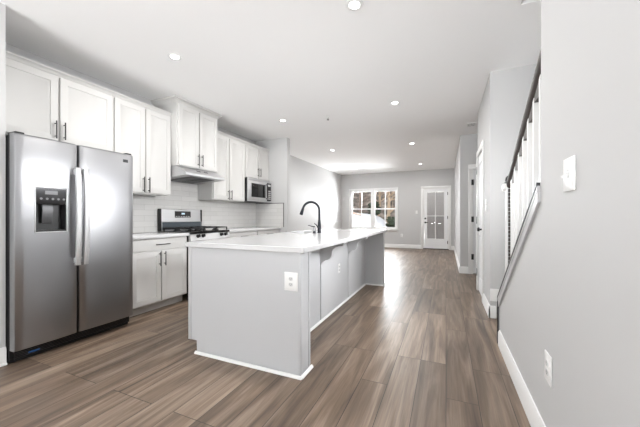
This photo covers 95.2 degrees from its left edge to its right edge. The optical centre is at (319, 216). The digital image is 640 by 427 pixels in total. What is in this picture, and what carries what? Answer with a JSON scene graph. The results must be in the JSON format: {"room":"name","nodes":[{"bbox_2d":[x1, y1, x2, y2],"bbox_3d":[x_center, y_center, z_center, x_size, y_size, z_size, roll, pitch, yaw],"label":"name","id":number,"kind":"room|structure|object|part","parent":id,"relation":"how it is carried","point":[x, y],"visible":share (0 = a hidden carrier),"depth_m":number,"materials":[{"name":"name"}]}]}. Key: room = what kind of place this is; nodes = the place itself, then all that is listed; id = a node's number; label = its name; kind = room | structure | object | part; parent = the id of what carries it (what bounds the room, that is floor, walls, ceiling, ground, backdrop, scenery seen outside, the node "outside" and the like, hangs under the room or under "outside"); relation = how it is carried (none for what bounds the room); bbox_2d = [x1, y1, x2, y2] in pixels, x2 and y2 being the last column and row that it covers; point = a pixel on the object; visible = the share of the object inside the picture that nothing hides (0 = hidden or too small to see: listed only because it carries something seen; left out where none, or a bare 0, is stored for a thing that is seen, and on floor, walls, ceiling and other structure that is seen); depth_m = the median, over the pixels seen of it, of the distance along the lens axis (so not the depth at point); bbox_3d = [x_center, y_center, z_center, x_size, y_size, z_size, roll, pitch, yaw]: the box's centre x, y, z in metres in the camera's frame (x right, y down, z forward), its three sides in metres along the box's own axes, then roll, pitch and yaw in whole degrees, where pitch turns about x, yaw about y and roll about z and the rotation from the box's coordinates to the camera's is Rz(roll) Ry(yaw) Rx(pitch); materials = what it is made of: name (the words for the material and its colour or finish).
{"room":"kitchen","nodes":[
{"label":"kitchen","id":0,"kind":"room"},
{"bbox_2d":[0,3,5,347],"bbox_3d":[-4.062,-0.245,-0.314,0.990,2.760,6.004,0,0,23],"label":"wall","id":1,"kind":"structure","parent":0,"point":[2,6],"depth_m":2.23,"materials":[{"name":"grey paint"}]},
{"bbox_2d":[0,347,6,366],"bbox_3d":[-3.515,1.067,-0.332,0.028,0.135,5.604,0,0,23],"label":"baseboard","id":2,"kind":"structure","parent":1,"relation":"attached to","point":[3,351],"depth_m":2.22,"materials":[{"name":"white paint"}]},
{"bbox_2d":[6,43,340,232],"bbox_3d":[-1.220,-0.245,7.118,0.320,2.760,9.896,0,0,23],"label":"wall","id":3,"kind":"structure","parent":0,"point":[308,181],"depth_m":8.50,"materials":[{"name":"grey paint"}]},
{"bbox_2d":[6,51,113,150],"bbox_3d":[-2.662,-1.060,2.895,0.375,0.700,0.991,0,0,23],"label":"upper cabinet","id":4,"kind":"object","parent":3,"relation":"attached to","point":[43,101],"visible":0.91,"depth_m":2.79,"materials":[{"name":"grey paint"}]},
{"bbox_3d":[-2.632,-1.036,2.609,0.020,0.627,0.471,0,0,23],"label":"door","id":5,"kind":"part","parent":4,"relation":"part of","materials":[{"name":"grey paint"}]},
{"bbox_3d":[-2.523,-0.830,2.790,0.038,0.170,0.012,0,0,23],"label":"handle","id":6,"kind":"part","parent":4,"relation":"part of","materials":[{"name":"grey metal"}]},
{"bbox_3d":[-2.545,-1.387,2.845,0.072,0.045,0.991,0,0,23],"label":"crown moulding","id":7,"kind":"part","parent":4,"relation":"part of","materials":[{"name":"grey paint"}]},
{"bbox_3d":[-2.436,-1.036,3.064,0.020,0.627,0.484,0,0,23],"label":"door","id":8,"kind":"part","parent":4,"relation":"part of","materials":[{"name":"grey paint"}]},
{"bbox_2d":[113,91,171,195],"bbox_3d":[-2.315,-0.848,3.698,0.375,1.125,0.755,0,0,23],"label":"upper cabinet","id":9,"kind":"object","parent":3,"relation":"attached to","point":[142,130],"visible":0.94,"depth_m":3.66,"materials":[{"name":"grey paint"}]},
{"bbox_3d":[-2.259,-0.823,3.473,0.020,1.052,0.357,0,0,23],"label":"door","id":10,"kind":"part","parent":9,"relation":"part of","materials":[{"name":"grey paint"}]},
{"bbox_3d":[-2.199,-1.387,3.648,0.072,0.045,0.755,0,0,23],"label":"crown moulding","id":11,"kind":"part","parent":9,"relation":"part of","materials":[{"name":"grey paint"}]},
{"bbox_3d":[-2.144,-0.395,3.668,0.038,0.190,0.012,0,0,23],"label":"handle","id":12,"kind":"part","parent":9,"relation":"part of","materials":[{"name":"grey metal"}]},
{"bbox_3d":[-2.110,-0.823,3.817,0.020,1.052,0.353,0,0,23],"label":"door","id":13,"kind":"part","parent":9,"relation":"part of","materials":[{"name":"grey paint"}]},
{"bbox_2d":[151,95,221,172],"bbox_3d":[-1.961,-1.161,4.380,0.485,0.925,0.868,0,0,23],"label":"upper cabinet","id":14,"kind":"object","parent":3,"relation":"attached to","point":[193,126],"visible":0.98,"depth_m":4.18,"materials":[{"name":"grey paint"}]},
{"bbox_3d":[-1.964,-1.587,4.382,0.478,0.073,0.868,0,0,23],"label":"crown moulding","id":15,"kind":"part","parent":14,"relation":"part of","materials":[{"name":"grey paint"}]},
{"bbox_3d":[-1.854,-1.122,4.133,0.020,0.824,0.350,0,0,23],"label":"door","id":16,"kind":"part","parent":14,"relation":"part of","materials":[{"name":"grey paint"}]},
{"bbox_3d":[-1.708,-1.122,4.473,0.020,0.824,0.350,0,0,23],"label":"door","id":17,"kind":"part","parent":14,"relation":"part of","materials":[{"name":"grey paint"}]},
{"bbox_2d":[133,182,255,232],"bbox_3d":[-2.026,-0.152,4.833,0.008,0.736,3.210,0,0,23],"label":"tile backsplash","id":18,"kind":"structure","parent":3,"relation":"attached to","point":[183,196],"depth_m":4.69,"materials":[{"name":"white tile"}]},
{"bbox_2d":[171,165,224,183],"bbox_3d":[-1.910,-0.610,4.358,0.580,0.170,0.754,0,0,23],"label":"range hood","id":19,"kind":"object","parent":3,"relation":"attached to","point":[178,173],"visible":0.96,"depth_m":4.20,"materials":[{"name":"silver metal"}]},
{"bbox_2d":[197,130,245,201],"bbox_3d":[-1.696,-0.843,5.133,0.375,1.135,0.815,0,0,23],"label":"upper cabinet","id":20,"kind":"object","parent":3,"relation":"attached to","point":[230,149],"visible":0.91,"depth_m":5.03,"materials":[{"name":"grey paint"}]},
{"bbox_3d":[-1.652,-0.818,4.880,0.020,1.062,0.357,0,0,23],"label":"door","id":21,"kind":"part","parent":20,"relation":"part of","materials":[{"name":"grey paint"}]},
{"bbox_3d":[-1.579,-1.387,5.083,0.072,0.045,0.815,0,0,23],"label":"crown moulding","id":22,"kind":"part","parent":20,"relation":"part of","materials":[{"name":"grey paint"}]},
{"bbox_3d":[-1.492,-0.818,5.251,0.020,1.062,0.411,0,0,23],"label":"door","id":23,"kind":"part","parent":20,"relation":"part of","materials":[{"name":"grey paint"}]},
{"bbox_2d":[244,141,268,180],"bbox_3d":[-1.376,-1.075,5.875,0.375,0.670,0.792,0,0,23],"label":"upper cabinet","id":24,"kind":"object","parent":3,"relation":"attached to","point":[256,157],"visible":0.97,"depth_m":5.78,"materials":[{"name":"grey paint"}]},
{"bbox_3d":[-1.317,-1.050,5.657,0.020,0.597,0.395,0,0,23],"label":"door","id":25,"kind":"part","parent":24,"relation":"part of","materials":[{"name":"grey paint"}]},
{"bbox_3d":[-1.259,-1.387,5.825,0.072,0.045,0.792,0,0,23],"label":"crown moulding","id":26,"kind":"part","parent":24,"relation":"part of","materials":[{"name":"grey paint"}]},
{"bbox_2d":[244,177,270,202],"bbox_3d":[-1.338,-0.511,5.860,0.440,0.443,0.780,0,0,23],"label":"microwave","id":27,"kind":"object","parent":24,"relation":"attached to","point":[256,190],"visible":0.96,"depth_m":5.70,"materials":[{"name":"silver metal"}]},
{"bbox_3d":[-1.226,-0.504,5.726,0.029,0.368,0.618,0,0,23],"label":"door","id":28,"kind":"part","parent":27,"relation":"part of","materials":[{"name":"silver metal"}]},
{"bbox_3d":[-1.072,-0.504,6.083,0.029,0.368,0.154,0,0,23],"label":"control panel","id":29,"kind":"part","parent":27,"relation":"part of","materials":[{"name":"black glass"}]},
{"bbox_3d":[-1.162,-1.050,6.015,0.020,0.597,0.348,0,0,23],"label":"door","id":30,"kind":"part","parent":24,"relation":"part of","materials":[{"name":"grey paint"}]},
{"bbox_2d":[0,247,530,426],"bbox_3d":[0.566,1.185,3.078,6.800,0.100,15.900,0,0,23],"label":"floor","id":31,"kind":"structure","parent":0,"point":[420,348],"depth_m":2.08,"materials":[{"name":"brown wood"}]},
{"bbox_2d":[6,131,132,362],"bbox_3d":[-2.438,0.239,2.766,0.832,1.788,0.924,0,0,23],"label":"refrigerator","id":32,"kind":"object","parent":31,"relation":"on","point":[69,207],"visible":1,"depth_m":2.51,"materials":[{"name":"silver metal"}]},
{"bbox_3d":[-2.261,0.195,2.415,0.075,1.670,0.419,0,0,23],"label":"door","id":33,"kind":"part","parent":32,"relation":"part of","materials":[{"name":"silver metal"}]},
{"bbox_3d":[-2.252,-0.166,2.429,0.065,0.131,0.204,0,0,23],"label":"dispenser panel","id":34,"kind":"part","parent":32,"relation":"part of","materials":[{"name":"grey plastic"}]},
{"bbox_3d":[-2.223,-0.054,2.416,0.018,0.368,0.218,0,0,23],"label":"dispenser frame","id":35,"kind":"part","parent":32,"relation":"part of","materials":[{"name":"silver metal"}]},
{"bbox_3d":[-2.120,0.000,2.554,0.081,0.850,0.038,0,0,23],"label":"handle","id":36,"kind":"part","parent":32,"relation":"part of","materials":[{"name":"silver metal"}]},
{"bbox_3d":[-2.096,0.000,2.609,0.081,0.850,0.038,0,0,23],"label":"handle","id":37,"kind":"part","parent":32,"relation":"part of","materials":[{"name":"silver metal"}]},
{"bbox_3d":[-2.076,0.195,2.843,0.075,1.670,0.497,0,0,23],"label":"door","id":38,"kind":"part","parent":32,"relation":"part of","materials":[{"name":"silver metal"}]},
{"bbox_2d":[129,236,186,316],"bbox_3d":[-2.186,0.695,3.655,0.645,0.877,0.778,0,0,23],"label":"base cabinet","id":39,"kind":"object","parent":31,"relation":"on","point":[159,264],"visible":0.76,"depth_m":3.51,"materials":[{"name":"grey paint"}]},
{"bbox_3d":[-2.007,0.716,3.374,0.020,0.602,0.366,0,0,23],"label":"door","id":40,"kind":"part","parent":39,"relation":"part of","materials":[{"name":"grey paint"}]},
{"bbox_3d":[-1.932,0.335,3.550,0.020,0.130,0.748,0,0,23],"label":"drawer","id":41,"kind":"part","parent":39,"relation":"part of","materials":[{"name":"grey paint"}]},
{"bbox_2d":[133,232,188,239],"bbox_3d":[-2.194,0.236,3.639,0.643,0.038,0.819,0,0,23],"label":"countertop","id":42,"kind":"structure","parent":39,"relation":"on","point":[145,235],"depth_m":3.56,"materials":[{"name":"white stone"}]},
{"bbox_3d":[-1.856,0.716,3.725,0.020,0.602,0.366,0,0,23],"label":"door","id":43,"kind":"part","parent":39,"relation":"part of","materials":[{"name":"grey paint"}]},
{"bbox_2d":[158,209,229,299],"bbox_3d":[-1.838,0.510,4.357,0.692,1.246,0.768,0,0,23],"label":"gas range","id":44,"kind":"object","parent":31,"relation":"on","point":[189,221],"visible":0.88,"depth_m":4.30,"materials":[{"name":"silver metal"}]},
{"bbox_3d":[-2.094,0.137,4.467,0.003,0.107,0.708,0,0,23],"label":"backguard panel","id":45,"kind":"part","parent":44,"relation":"part of","materials":[{"name":"metal"}]},
{"bbox_2d":[158,229,229,233],"bbox_3d":[-1.864,0.223,4.368,0.635,0.032,0.766,0,0,23],"label":"cooktop","id":46,"kind":"object","parent":44,"relation":"in","point":[193,231],"depth_m":4.20,"materials":[{"name":"black metal"}]},
{"bbox_3d":[-1.584,0.273,4.247,0.045,0.125,0.764,0,0,23],"label":"control panel","id":47,"kind":"part","parent":44,"relation":"part of","materials":[{"name":"silver metal"}]},
{"bbox_2d":[229,231,256,237],"bbox_3d":[-1.565,0.695,5.094,0.645,0.877,0.784,0,0,23],"label":"base cabinet","id":48,"kind":"object","parent":31,"relation":"on","point":[246,233],"visible":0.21,"depth_m":4.96,"materials":[{"name":"grey paint"}]},
{"bbox_2d":[219,227,280,232],"bbox_3d":[-1.408,0.236,5.460,0.643,0.038,1.583,0,0,23],"label":"countertop","id":49,"kind":"structure","parent":48,"relation":"on","point":[239,229],"depth_m":5.28,"materials":[{"name":"white stone"}]},
{"bbox_2d":[257,229,278,234],"bbox_3d":[-1.252,0.695,5.821,0.645,0.877,0.791,0,0,23],"label":"base cabinet","id":50,"kind":"object","parent":31,"relation":"on","point":[259,232],"visible":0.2,"depth_m":5.65,"materials":[{"name":"grey paint"}]},
{"bbox_2d":[188,233,385,379],"bbox_3d":[-0.031,0.695,3.652,1.122,0.877,3.078,0,0,23],"label":"kitchen island","id":51,"kind":"object","parent":31,"relation":"on","point":[240,310],"visible":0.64,"depth_m":2.30,"materials":[{"name":"grey paint"}]},
{"bbox_3d":[-0.594,0.695,2.331,1.063,0.877,0.150,0,0,23],"label":"panel","id":52,"kind":"part","parent":51,"relation":"part of","materials":[{"name":"grey paint"}]},
{"bbox_2d":[185,228,386,252],"bbox_3d":[-0.009,0.235,3.670,1.120,0.039,3.117,0,0,23],"label":"island countertop","id":53,"kind":"structure","parent":51,"relation":"on","point":[305,241],"depth_m":2.63,"materials":[{"name":"white stone"}]},
{"bbox_2d":[300,201,320,232],"bbox_3d":[-0.131,0.004,3.852,0.297,0.422,0.095,0,0,8],"label":"faucet","id":54,"kind":"object","parent":53,"relation":"on","point":[308,202],"visible":1,"depth_m":3.84,"materials":[{"name":"black metal"}]},
{"bbox_3d":[-0.118,-0.080,3.872,0.252,0.254,0.031,0,0,9],"label":"spout","id":55,"kind":"part","parent":54,"relation":"part of","materials":[{"name":"black metal"}]},
{"bbox_3d":[0.027,1.123,3.627,0.996,0.020,3.078,0,0,23],"label":"shoe moulding","id":56,"kind":"part","parent":51,"relation":"part of","materials":[{"name":"white paint"}]},
{"bbox_2d":[284,272,297,291],"bbox_3d":[-0.206,0.463,2.076,0.108,0.132,0.009,0,0,23],"label":"power outlet","id":57,"kind":"object","parent":51,"relation":"attached to","point":[290,278],"visible":1,"depth_m":2.07,"materials":[{"name":"white plastic"}]},
{"bbox_3d":[-0.183,0.696,2.722,0.020,0.875,0.892,0,0,23],"label":"panel","id":58,"kind":"part","parent":51,"relation":"part of","materials":[{"name":"grey paint"}]},
{"bbox_3d":[0.189,0.696,3.584,0.020,0.875,0.936,0,0,23],"label":"panel","id":59,"kind":"part","parent":51,"relation":"part of","materials":[{"name":"grey paint"}]},
{"bbox_3d":[0.566,0.696,4.459,0.020,0.875,0.922,0,0,23],"label":"panel","id":60,"kind":"part","parent":51,"relation":"part of","materials":[{"name":"grey paint"}]},
{"bbox_3d":[0.563,0.695,5.012,1.063,0.877,0.090,0,0,23],"label":"panel","id":61,"kind":"part","parent":51,"relation":"part of","materials":[{"name":"grey paint"}]},
{"bbox_2d":[0,0,540,174],"bbox_3d":[0.566,-1.785,3.078,6.800,0.320,15.900,0,0,23],"label":"ceiling","id":62,"kind":"structure","parent":0,"point":[255,64],"depth_m":2.97,"materials":[{"name":"white paint"}]},
{"bbox_2d":[167,53,181,60],"bbox_3d":[-1.475,-1.621,2.967,0.138,0.006,0.138,0,0,23],"label":"recessed light","id":63,"kind":"object","parent":62,"relation":"in","point":[173,56],"visible":1,"depth_m":2.96,"materials":[{"name":"white plastic"}]},
{"bbox_2d":[345,0,362,10],"bbox_3d":[0.264,-1.621,2.239,0.138,0.006,0.138,0,0,23],"label":"recessed light","id":64,"kind":"object","parent":62,"relation":"in","point":[351,5],"visible":1,"depth_m":2.24,"materials":[{"name":"white plastic"}]},
{"bbox_2d":[390,101,399,104],"bbox_3d":[1.069,-1.621,4.168,0.138,0.006,0.138,0,0,23],"label":"recessed light","id":65,"kind":"object","parent":62,"relation":"in","point":[392,102],"visible":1,"depth_m":4.15,"materials":[{"name":"white plastic"}]},
{"bbox_2d":[466,122,476,126],"bbox_3d":[2.674,-1.620,5.163,0.160,0.009,0.240,0,0,23],"label":"ceiling vent","id":66,"kind":"object","parent":62,"relation":"in","point":[473,124],"visible":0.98,"depth_m":5.14,"materials":[{"name":"white plastic"}]},
{"bbox_2d":[256,138,289,232],"bbox_3d":[-1.010,-0.245,6.216,0.780,2.760,0.115,0,0,23],"label":"wall","id":67,"kind":"structure","parent":0,"point":[279,149],"depth_m":6.08,"materials":[{"name":"grey paint"}]},
{"bbox_2d":[256,203,283,226],"bbox_3d":[-1.064,-0.034,6.170,0.693,0.499,0.010,0,0,23],"label":"tile backsplash","id":68,"kind":"structure","parent":67,"relation":"attached to","point":[267,214],"depth_m":6.17,"materials":[{"name":"grey tile"}]},
{"bbox_2d":[341,168,453,245],"bbox_3d":[3.686,-0.245,10.308,6.800,2.760,0.150,0,0,23],"label":"wall","id":69,"kind":"structure","parent":0,"point":[409,184],"depth_m":10.49,"materials":[{"name":"grey paint"}]},
{"bbox_2d":[348,187,398,231],"bbox_3d":[1.994,-0.250,10.995,1.930,1.610,0.190,0,0,23],"label":"window","id":70,"kind":"structure","parent":69,"relation":"in","point":[373,191],"depth_m":10.96,"materials":[{"name":"white paint"}]},
{"bbox_3d":[1.591,0.060,11.190,0.795,0.730,0.030,0,0,23],"label":"sash","id":71,"kind":"part","parent":70,"relation":"part of","materials":[{"name":"white paint"}]},
{"bbox_3d":[1.605,-0.618,11.222,0.795,0.705,0.030,0,0,23],"label":"sash","id":72,"kind":"part","parent":70,"relation":"part of","materials":[{"name":"white paint"}]},
{"bbox_3d":[1.972,0.505,10.944,1.930,0.100,0.080,0,0,23],"label":"sill","id":73,"kind":"part","parent":70,"relation":"part of","materials":[{"name":"white paint"}]},
{"bbox_3d":[2.413,0.060,10.836,0.795,0.730,0.030,0,0,23],"label":"sash","id":74,"kind":"part","parent":70,"relation":"part of","materials":[{"name":"white paint"}]},
{"bbox_3d":[2.427,-0.618,10.868,0.795,0.705,0.030,0,0,23],"label":"sash","id":75,"kind":"part","parent":70,"relation":"part of","materials":[{"name":"white paint"}]},
{"bbox_2d":[384,244,453,249],"bbox_3d":[2.680,1.067,10.652,4.040,0.135,0.015,0,0,23],"label":"baseboard","id":76,"kind":"structure","parent":69,"relation":"attached to","point":[385,245],"depth_m":10.49,"materials":[{"name":"white paint"}]},
{"bbox_2d":[421,186,450,249],"bbox_3d":[4.019,0.043,10.133,0.970,2.185,0.188,0,0,23],"label":"door","id":77,"kind":"structure","parent":69,"relation":"in","point":[435,206],"depth_m":10.10,"materials":[{"name":"white paint"}]},
{"bbox_2d":[427,192,443,238],"bbox_3d":[4.006,-0.032,10.132,0.539,1.606,0.004,0,0,23],"label":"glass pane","id":78,"kind":"object","parent":77,"relation":"attached to","point":[435,200],"depth_m":10.12,"materials":[{"name":"grey"}]},
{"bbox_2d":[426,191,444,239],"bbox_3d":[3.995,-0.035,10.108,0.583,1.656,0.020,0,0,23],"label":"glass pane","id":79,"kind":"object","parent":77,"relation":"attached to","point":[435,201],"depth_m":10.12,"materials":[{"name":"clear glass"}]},
{"bbox_2d":[454,139,459,263],"bbox_3d":[3.784,-0.245,7.962,0.120,2.760,4.380,0,0,23],"label":"wall","id":80,"kind":"structure","parent":0,"point":[457,163],"depth_m":7.19,"materials":[{"name":"grey paint"}]},
{"bbox_2d":[454,247,467,273],"bbox_3d":[3.732,1.067,7.830,0.161,0.135,4.365,0,0,23],"label":"baseboard","id":81,"kind":"structure","parent":80,"relation":"attached to","point":[462,269],"depth_m":5.85,"materials":[{"name":"white paint"}]},
{"bbox_2d":[460,134,476,266],"bbox_3d":[3.637,-0.245,5.575,1.740,2.760,0.120,0,0,23],"label":"wall","id":82,"kind":"structure","parent":0,"point":[468,143],"depth_m":5.83,"materials":[{"name":"grey paint"}]},
{"bbox_2d":[468,164,475,273],"bbox_3d":[3.369,0.052,5.612,0.930,2.165,0.104,0,0,23],"label":"door","id":83,"kind":"structure","parent":82,"relation":"in","point":[472,167],"depth_m":5.77,"materials":[{"name":"white paint"}]},
{"bbox_2d":[489,64,536,317],"bbox_3d":[2.461,-0.245,3.110,1.145,2.760,0.120,0,0,23],"label":"wall","id":84,"kind":"structure","parent":0,"point":[509,89],"depth_m":3.24,"materials":[{"name":"grey paint"}]},
{"bbox_2d":[489,289,498,318],"bbox_3d":[2.381,0.973,3.070,1.060,0.325,0.015,0,0,23],"label":"baseboard","id":85,"kind":"structure","parent":84,"relation":"attached to","point":[493,292],"depth_m":3.25,"materials":[{"name":"white paint"}]},
{"bbox_2d":[477,0,639,426],"bbox_3d":[0.529,-0.245,-0.065,0.148,2.760,10.100,0,0,23],"label":"wall","id":86,"kind":"structure","parent":0,"point":[572,293],"depth_m":1.01,"materials":[{"name":"grey paint"}]},
{"bbox_2d":[476,140,483,302],"bbox_3d":[2.288,0.068,4.189,0.108,2.135,0.835,0,0,23],"label":"door","id":87,"kind":"structure","parent":86,"relation":"in","point":[480,229],"depth_m":4.23,"materials":[{"name":"white paint"}]},
{"bbox_2d":[483,293,489,316],"bbox_3d":[2.012,1.067,3.535,0.016,0.135,0.575,0,0,23],"label":"baseboard","id":88,"kind":"structure","parent":86,"relation":"attached to","point":[486,304],"depth_m":3.48,"materials":[{"name":"white paint"}]},
{"bbox_2d":[497,50,540,343],"bbox_3d":[1.408,0.062,2.011,0.155,2.142,1.241,0,0,23],"label":"stair railing","id":89,"kind":"object","parent":86,"relation":"on","point":[522,185],"visible":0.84,"depth_m":1.99,"materials":[{"name":"grey paint"}]},
{"bbox_3d":[1.638,0.209,2.501,0.080,0.988,0.080,0,0,23],"label":"newel post","id":90,"kind":"part","parent":89,"relation":"part of","materials":[{"name":"white paint"}]},
{"bbox_3d":[1.385,-0.623,1.954,0.056,0.771,1.114,0,0,23],"label":"handrail","id":91,"kind":"part","parent":89,"relation":"part of","materials":[{"name":"brown wood"}]},
{"bbox_2d":[498,330,545,426],"bbox_3d":[0.094,1.067,-0.864,0.016,0.135,7.488,0,0,23],"label":"baseboard","id":92,"kind":"structure","parent":86,"relation":"attached to","point":[533,415],"depth_m":1.80,"materials":[{"name":"white paint"}]},
{"bbox_2d":[544,350,551,387],"bbox_3d":[1.052,0.700,1.349,0.009,0.135,0.095,0,0,23],"label":"power outlet","id":93,"kind":"object","parent":86,"relation":"attached to","point":[547,358],"visible":1,"depth_m":1.33,"materials":[{"name":"white plastic"}]},
{"bbox_2d":[560,155,575,191],"bbox_3d":[0.944,-0.162,1.123,0.028,0.128,0.108,0,0,23],"label":"light switch","id":94,"kind":"object","parent":86,"relation":"attached to","point":[569,164],"visible":1,"depth_m":1.11,"materials":[{"name":"white plastic"}]},
{"label":"outside","id":95,"kind":"structure","parent":0,"visible":0},
{"bbox_2d":[353,191,432,220],"bbox_3d":[4.874,-4.457,28.964,38.000,11.921,34.950,0,0,23],"label":"hillside","id":96,"kind":"structure","parent":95,"point":[383,214],"depth_m":26.48,"materials":[{"name":"brown plant"}]},
{"bbox_2d":[353,192,370,212],"bbox_3d":[2.498,-2.676,21.146,2.111,6.947,2.441,0,0,23],"label":"bare tree","id":97,"kind":"object","parent":96,"relation":"on","point":[359,204],"visible":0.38,"depth_m":21.03,"materials":[{"name":"brown plant"}]},
{"bbox_2d":[353,213,386,226],"bbox_3d":[1.295,1.032,16.377,9.400,2.628,8.900,0,0,23],"label":"snow bank","id":98,"kind":"object","parent":96,"relation":"on","point":[366,218],"visible":0.1,"depth_m":14.58,"materials":[{"name":"white snow"}]},
{"bbox_2d":[367,201,380,215],"bbox_3d":[3.203,-0.485,17.306,0.818,0.952,0.924,0,0,10],"label":"shrub","id":99,"kind":"object","parent":98,"relation":"on","point":[377,211],"visible":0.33,"depth_m":17.10,"materials":[{"name":"green plant"}]},
{"bbox_2d":[385,216,394,226],"bbox_3d":[3.960,0.451,16.252,0.854,0.941,0.824,0,0,7],"label":"shrub","id":100,"kind":"object","parent":98,"relation":"on","point":[390,221],"visible":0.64,"depth_m":16.05,"materials":[{"name":"green plant"}]},
{"bbox_2d":[376,192,384,215],"bbox_3d":[4.849,-3.934,23.183,2.574,7.981,2.911,0,0,-34],"label":"bare tree","id":101,"kind":"object","parent":96,"relation":"on","point":[380,194],"visible":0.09,"depth_m":23.34,"materials":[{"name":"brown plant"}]},
{"bbox_2d":[384,191,394,223],"bbox_3d":[4.830,-4.003,19.764,2.625,9.949,3.091,0,0,3],"label":"bare tree","id":102,"kind":"object","parent":96,"relation":"on","point":[388,195],"visible":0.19,"depth_m":19.89,"materials":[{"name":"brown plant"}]}
]}

